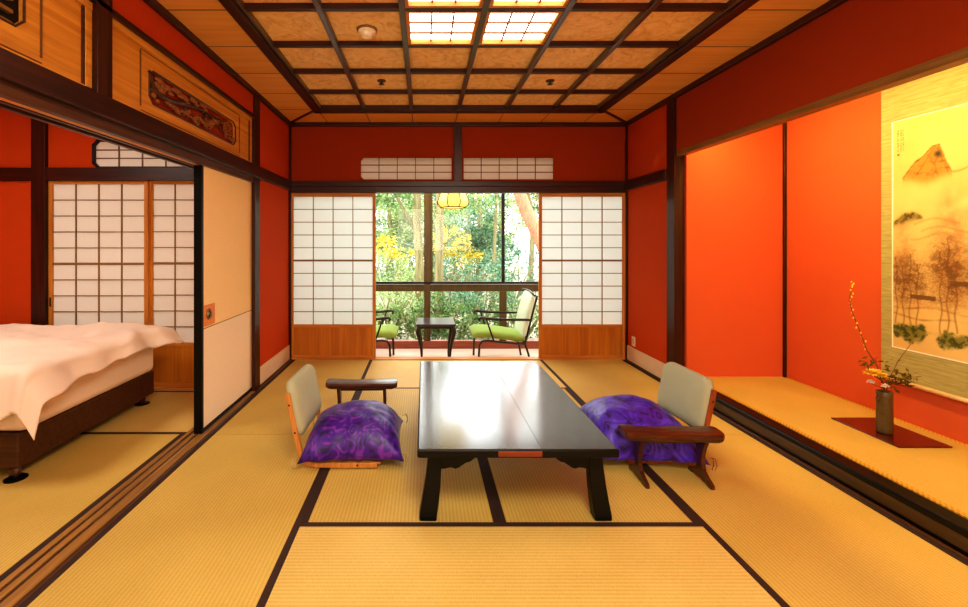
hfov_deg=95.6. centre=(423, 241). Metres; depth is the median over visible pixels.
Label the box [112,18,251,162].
transom
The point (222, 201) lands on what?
sliding door
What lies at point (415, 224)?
tree
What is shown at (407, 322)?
round shrub
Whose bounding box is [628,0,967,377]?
wall
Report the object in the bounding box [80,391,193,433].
mat
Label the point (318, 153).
wall
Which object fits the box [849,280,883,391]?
branch
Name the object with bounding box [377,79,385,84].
sprinkler
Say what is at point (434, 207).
tree
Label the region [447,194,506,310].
tree
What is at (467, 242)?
round shrub
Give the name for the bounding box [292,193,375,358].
screen
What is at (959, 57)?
trim
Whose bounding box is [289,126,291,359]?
trim
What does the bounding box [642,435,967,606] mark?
mat
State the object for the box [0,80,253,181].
door track
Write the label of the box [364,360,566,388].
mat
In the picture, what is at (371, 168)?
window
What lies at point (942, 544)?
trim
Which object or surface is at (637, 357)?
baseboard
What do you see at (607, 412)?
floor cushion
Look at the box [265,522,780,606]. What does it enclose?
mat
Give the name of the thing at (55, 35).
transom
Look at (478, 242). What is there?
broadleaf tree
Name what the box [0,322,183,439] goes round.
duvet
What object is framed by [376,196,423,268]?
tree
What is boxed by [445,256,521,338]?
round shrub
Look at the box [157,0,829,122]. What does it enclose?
ceiling
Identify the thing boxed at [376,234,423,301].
maple tree
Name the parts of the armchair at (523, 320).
leg, arm, leg, arm, leg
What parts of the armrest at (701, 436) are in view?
leg, leg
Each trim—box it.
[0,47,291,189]
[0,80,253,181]
[0,97,196,164]
[0,167,193,180]
[0,391,254,606]
[0,427,193,588]
[31,119,47,324]
[89,0,254,118]
[92,0,111,97]
[142,0,291,126]
[154,387,193,390]
[252,96,259,390]
[255,359,292,391]
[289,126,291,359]
[291,187,625,193]
[292,122,624,126]
[292,181,624,186]
[293,357,623,359]
[454,126,461,180]
[624,359,660,379]
[625,0,847,126]
[625,126,627,359]
[625,169,666,189]
[667,98,684,366]
[677,47,967,155]
[713,392,967,556]
[713,410,967,560]
[783,122,786,376]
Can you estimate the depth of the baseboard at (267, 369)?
4.21 m
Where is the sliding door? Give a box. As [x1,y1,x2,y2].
[194,165,251,433]
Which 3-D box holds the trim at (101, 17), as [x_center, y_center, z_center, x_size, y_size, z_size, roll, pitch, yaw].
[-1.480,-0.989,1.967,0.080,0.670,0.092,0,0,0]
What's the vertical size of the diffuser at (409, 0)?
0.004 m
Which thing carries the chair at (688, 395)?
on the mat at (807, 540)
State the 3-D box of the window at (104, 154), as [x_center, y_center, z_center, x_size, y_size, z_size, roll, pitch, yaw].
[-2.226,-0.756,3.747,1.255,0.262,0.026,0,0,0]
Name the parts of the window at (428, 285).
transom rail, sash rail, rail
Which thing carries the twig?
attached to the leafy sprig
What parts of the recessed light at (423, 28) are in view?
frame, frame, frame, frame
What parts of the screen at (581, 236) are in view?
rail, rail, rail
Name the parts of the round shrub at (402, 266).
stem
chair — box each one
[285,364,380,467]
[627,362,716,462]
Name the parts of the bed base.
leg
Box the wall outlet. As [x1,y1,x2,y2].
[632,336,634,346]
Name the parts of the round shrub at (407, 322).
stem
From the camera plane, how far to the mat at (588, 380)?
3.98 m
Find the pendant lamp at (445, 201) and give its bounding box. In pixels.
[437,194,468,208]
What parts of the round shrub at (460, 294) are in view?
stem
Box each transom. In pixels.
[0,0,92,88]
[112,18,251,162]
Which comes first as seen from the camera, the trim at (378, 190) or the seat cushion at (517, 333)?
the trim at (378, 190)
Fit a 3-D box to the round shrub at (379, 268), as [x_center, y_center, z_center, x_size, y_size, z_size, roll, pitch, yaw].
[-1.468,0.959,15.511,3.039,2.510,2.702,0,0,0]
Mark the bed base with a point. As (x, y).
(17, 448)
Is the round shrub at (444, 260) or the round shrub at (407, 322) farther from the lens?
the round shrub at (444, 260)
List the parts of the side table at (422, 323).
leg, leg, leg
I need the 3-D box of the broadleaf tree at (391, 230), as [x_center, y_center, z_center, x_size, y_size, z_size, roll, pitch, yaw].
[-1.197,-0.237,15.452,3.476,4.238,2.432,0,0,-23]
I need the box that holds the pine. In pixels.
[513,194,537,249]
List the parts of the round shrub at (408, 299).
stem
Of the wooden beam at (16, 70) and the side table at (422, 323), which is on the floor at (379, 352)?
the side table at (422, 323)
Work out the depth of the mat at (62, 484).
2.29 m
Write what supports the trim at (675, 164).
attached to the wall at (855, 43)
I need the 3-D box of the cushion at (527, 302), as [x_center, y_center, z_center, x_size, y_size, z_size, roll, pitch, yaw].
[1.227,0.867,5.320,0.173,0.516,0.470,0,0,0]
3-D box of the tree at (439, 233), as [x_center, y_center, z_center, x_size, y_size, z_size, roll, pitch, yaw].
[0.303,-1.697,9.281,2.277,7.146,1.982,0,0,-32]
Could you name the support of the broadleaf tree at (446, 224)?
on the ground
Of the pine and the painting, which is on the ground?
the pine
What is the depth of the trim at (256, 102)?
3.75 m
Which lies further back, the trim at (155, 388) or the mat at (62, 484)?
the trim at (155, 388)
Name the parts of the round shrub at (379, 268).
stem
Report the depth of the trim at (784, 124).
3.74 m
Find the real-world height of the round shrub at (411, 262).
2.337 m
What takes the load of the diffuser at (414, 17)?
attached to the recessed light at (423, 28)
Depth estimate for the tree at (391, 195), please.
22.04 m
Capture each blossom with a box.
[866,379,881,388]
[880,383,889,391]
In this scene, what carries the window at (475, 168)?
in the wall at (318, 153)
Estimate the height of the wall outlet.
0.100 m
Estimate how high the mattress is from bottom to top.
0.300 m
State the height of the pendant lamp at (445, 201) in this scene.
0.726 m
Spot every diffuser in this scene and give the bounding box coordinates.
[409,0,478,0]
[410,13,475,38]
[483,13,555,38]
[494,0,562,0]
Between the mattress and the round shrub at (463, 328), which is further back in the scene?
the round shrub at (463, 328)
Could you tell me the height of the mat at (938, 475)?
0.009 m
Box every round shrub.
[376,241,414,293]
[376,248,434,315]
[376,275,433,339]
[376,297,390,323]
[382,235,463,292]
[385,291,462,339]
[409,291,495,339]
[423,246,496,306]
[443,242,520,293]
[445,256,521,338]
[470,245,537,309]
[472,291,537,339]
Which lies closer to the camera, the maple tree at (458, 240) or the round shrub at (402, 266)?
the round shrub at (402, 266)
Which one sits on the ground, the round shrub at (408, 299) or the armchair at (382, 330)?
the round shrub at (408, 299)
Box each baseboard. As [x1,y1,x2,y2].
[260,345,289,384]
[627,345,664,378]
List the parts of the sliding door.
pull plate, frame rail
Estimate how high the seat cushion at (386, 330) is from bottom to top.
0.149 m
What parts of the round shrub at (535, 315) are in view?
stem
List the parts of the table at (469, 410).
leg, leg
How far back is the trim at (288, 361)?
4.14 m
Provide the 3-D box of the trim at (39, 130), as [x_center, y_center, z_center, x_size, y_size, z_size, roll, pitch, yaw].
[-3.290,-0.024,3.732,0.120,2.600,0.055,0,0,0]
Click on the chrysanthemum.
(874, 372)
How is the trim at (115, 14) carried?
attached to the wall at (274, 132)
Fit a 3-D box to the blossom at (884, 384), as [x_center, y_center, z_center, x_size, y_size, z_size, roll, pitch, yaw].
[2.741,0.897,2.601,0.045,0.117,0.099,0,0,26]
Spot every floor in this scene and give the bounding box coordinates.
[376,349,537,356]
[718,412,965,559]
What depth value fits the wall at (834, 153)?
3.25 m
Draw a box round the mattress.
[0,348,152,430]
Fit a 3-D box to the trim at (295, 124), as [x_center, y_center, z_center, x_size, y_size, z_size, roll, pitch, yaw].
[0.370,-1.272,4.697,3.660,0.045,0.035,0,0,0]
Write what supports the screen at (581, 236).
on the trim at (377, 358)
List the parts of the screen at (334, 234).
rail, rail, rail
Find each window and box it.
[92,139,183,166]
[360,157,452,179]
[376,194,537,348]
[463,157,553,179]
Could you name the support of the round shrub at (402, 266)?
on the ground
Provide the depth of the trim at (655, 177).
4.23 m
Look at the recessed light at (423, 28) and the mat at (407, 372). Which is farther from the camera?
the mat at (407, 372)
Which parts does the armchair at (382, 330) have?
leg, arm, arm, leg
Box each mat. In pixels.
[0,434,183,581]
[18,435,324,606]
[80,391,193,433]
[210,360,371,434]
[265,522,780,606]
[302,389,499,521]
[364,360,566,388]
[482,388,697,521]
[540,360,751,434]
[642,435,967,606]
[708,377,967,519]
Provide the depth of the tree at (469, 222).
23.86 m
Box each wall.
[0,109,232,324]
[112,0,288,378]
[292,127,624,180]
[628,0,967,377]
[685,124,782,376]
[787,91,967,444]
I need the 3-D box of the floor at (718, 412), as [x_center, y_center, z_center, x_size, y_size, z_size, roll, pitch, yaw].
[-0.950,1.413,1.538,8.500,0.165,6.475,0,0,0]
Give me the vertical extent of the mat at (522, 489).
0.056 m
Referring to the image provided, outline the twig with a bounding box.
[887,338,912,390]
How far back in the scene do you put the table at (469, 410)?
2.20 m
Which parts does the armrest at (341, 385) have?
leg, leg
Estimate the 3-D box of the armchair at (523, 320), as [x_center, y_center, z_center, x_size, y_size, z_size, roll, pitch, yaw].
[0.946,1.014,5.320,0.768,0.868,0.570,0,0,0]
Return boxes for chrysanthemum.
[864,368,888,392]
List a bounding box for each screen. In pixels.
[48,181,149,325]
[150,181,193,386]
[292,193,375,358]
[538,193,624,358]
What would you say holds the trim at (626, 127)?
attached to the wall at (855, 43)
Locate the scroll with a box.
[879,63,967,403]
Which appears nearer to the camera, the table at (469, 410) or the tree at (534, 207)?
the table at (469, 410)
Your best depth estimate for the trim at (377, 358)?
4.71 m
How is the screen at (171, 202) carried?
on the trim at (155, 388)
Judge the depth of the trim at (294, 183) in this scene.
4.68 m
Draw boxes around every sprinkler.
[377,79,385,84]
[546,79,554,84]
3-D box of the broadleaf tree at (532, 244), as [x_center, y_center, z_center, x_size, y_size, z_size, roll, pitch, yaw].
[5.135,-0.496,18.054,2.771,4.756,2.516,0,0,0]
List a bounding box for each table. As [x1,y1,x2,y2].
[416,318,455,356]
[417,361,618,520]
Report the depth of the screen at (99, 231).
3.76 m
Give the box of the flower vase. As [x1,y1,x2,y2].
[875,389,893,434]
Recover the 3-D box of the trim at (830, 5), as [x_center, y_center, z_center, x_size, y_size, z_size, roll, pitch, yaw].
[2.183,-1.272,1.558,0.035,0.045,6.315,0,0,0]
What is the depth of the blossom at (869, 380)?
2.60 m
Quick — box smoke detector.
[356,24,376,38]
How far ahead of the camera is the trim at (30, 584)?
1.96 m
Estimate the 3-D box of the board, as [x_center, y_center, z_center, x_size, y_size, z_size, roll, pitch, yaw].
[2.833,1.159,2.660,0.305,0.008,0.410,0,0,0]
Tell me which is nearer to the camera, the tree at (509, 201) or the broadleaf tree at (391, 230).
the broadleaf tree at (391, 230)
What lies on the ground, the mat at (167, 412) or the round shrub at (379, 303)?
the round shrub at (379, 303)
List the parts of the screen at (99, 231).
rail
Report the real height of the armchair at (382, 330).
0.868 m
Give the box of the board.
[831,417,952,447]
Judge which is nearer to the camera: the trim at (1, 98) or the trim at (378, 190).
the trim at (1, 98)
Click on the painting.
(930, 151)
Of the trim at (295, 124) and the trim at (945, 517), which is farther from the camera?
the trim at (295, 124)
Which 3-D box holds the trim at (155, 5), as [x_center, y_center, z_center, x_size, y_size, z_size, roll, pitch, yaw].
[-1.442,-1.272,1.558,0.035,0.045,6.315,0,0,0]
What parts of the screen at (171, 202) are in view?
rail, rail, rail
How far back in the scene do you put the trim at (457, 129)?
4.68 m
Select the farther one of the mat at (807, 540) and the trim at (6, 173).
the trim at (6, 173)
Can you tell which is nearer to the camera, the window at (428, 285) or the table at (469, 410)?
the table at (469, 410)
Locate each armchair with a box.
[376,309,398,356]
[469,288,537,356]
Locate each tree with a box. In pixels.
[376,194,423,318]
[376,194,435,294]
[376,195,396,252]
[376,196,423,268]
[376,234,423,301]
[391,194,474,278]
[391,194,487,258]
[433,194,471,316]
[433,225,483,300]
[435,194,521,298]
[444,197,498,272]
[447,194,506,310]
[463,194,535,275]
[518,194,537,280]
[527,194,537,214]
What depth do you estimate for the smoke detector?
2.67 m
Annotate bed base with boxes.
[0,371,153,483]
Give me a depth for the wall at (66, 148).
3.74 m
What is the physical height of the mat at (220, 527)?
0.056 m
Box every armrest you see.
[326,378,397,404]
[618,424,724,489]
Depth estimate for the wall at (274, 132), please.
4.03 m
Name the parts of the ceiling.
border moulding, border moulding, coffer panel, border moulding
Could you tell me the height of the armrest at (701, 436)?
0.271 m
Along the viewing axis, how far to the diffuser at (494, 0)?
2.38 m
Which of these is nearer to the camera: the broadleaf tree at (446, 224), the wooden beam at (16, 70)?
the wooden beam at (16, 70)
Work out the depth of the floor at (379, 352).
5.64 m
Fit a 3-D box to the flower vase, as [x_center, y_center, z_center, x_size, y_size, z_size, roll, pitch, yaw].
[2.790,1.029,2.635,0.079,0.252,0.078,0,0,44]
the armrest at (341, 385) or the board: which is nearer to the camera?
the board
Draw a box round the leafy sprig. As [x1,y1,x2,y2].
[857,356,921,392]
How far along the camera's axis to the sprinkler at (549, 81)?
3.55 m
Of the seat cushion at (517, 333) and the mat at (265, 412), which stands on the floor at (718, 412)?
the mat at (265, 412)
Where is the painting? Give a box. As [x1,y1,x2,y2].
[893,104,967,362]
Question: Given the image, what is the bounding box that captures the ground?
[376,266,537,339]
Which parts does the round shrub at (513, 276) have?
stem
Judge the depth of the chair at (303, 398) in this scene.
2.48 m
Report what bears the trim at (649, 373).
attached to the wall at (855, 43)
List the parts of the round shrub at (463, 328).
stem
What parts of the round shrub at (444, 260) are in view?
stem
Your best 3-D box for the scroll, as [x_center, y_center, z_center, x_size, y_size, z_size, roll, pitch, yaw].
[3.100,-0.155,2.454,0.032,2.154,1.007,0,0,0]
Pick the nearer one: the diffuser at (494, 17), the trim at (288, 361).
the diffuser at (494, 17)
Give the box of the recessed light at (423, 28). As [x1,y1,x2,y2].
[405,0,569,44]
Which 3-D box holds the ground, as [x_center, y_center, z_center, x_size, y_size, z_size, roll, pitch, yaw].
[1.000,1.951,20.010,30.000,0.150,27.980,0,0,0]
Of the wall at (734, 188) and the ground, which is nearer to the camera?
the wall at (734, 188)
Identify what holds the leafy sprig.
in the flower vase
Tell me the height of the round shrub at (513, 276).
2.025 m
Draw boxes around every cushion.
[290,400,407,468]
[376,324,398,337]
[469,324,524,341]
[514,290,534,337]
[580,394,716,469]
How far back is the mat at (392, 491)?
2.24 m
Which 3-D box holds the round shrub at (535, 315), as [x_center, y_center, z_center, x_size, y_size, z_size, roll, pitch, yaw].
[1.669,1.346,7.659,1.656,1.204,1.320,0,0,25]

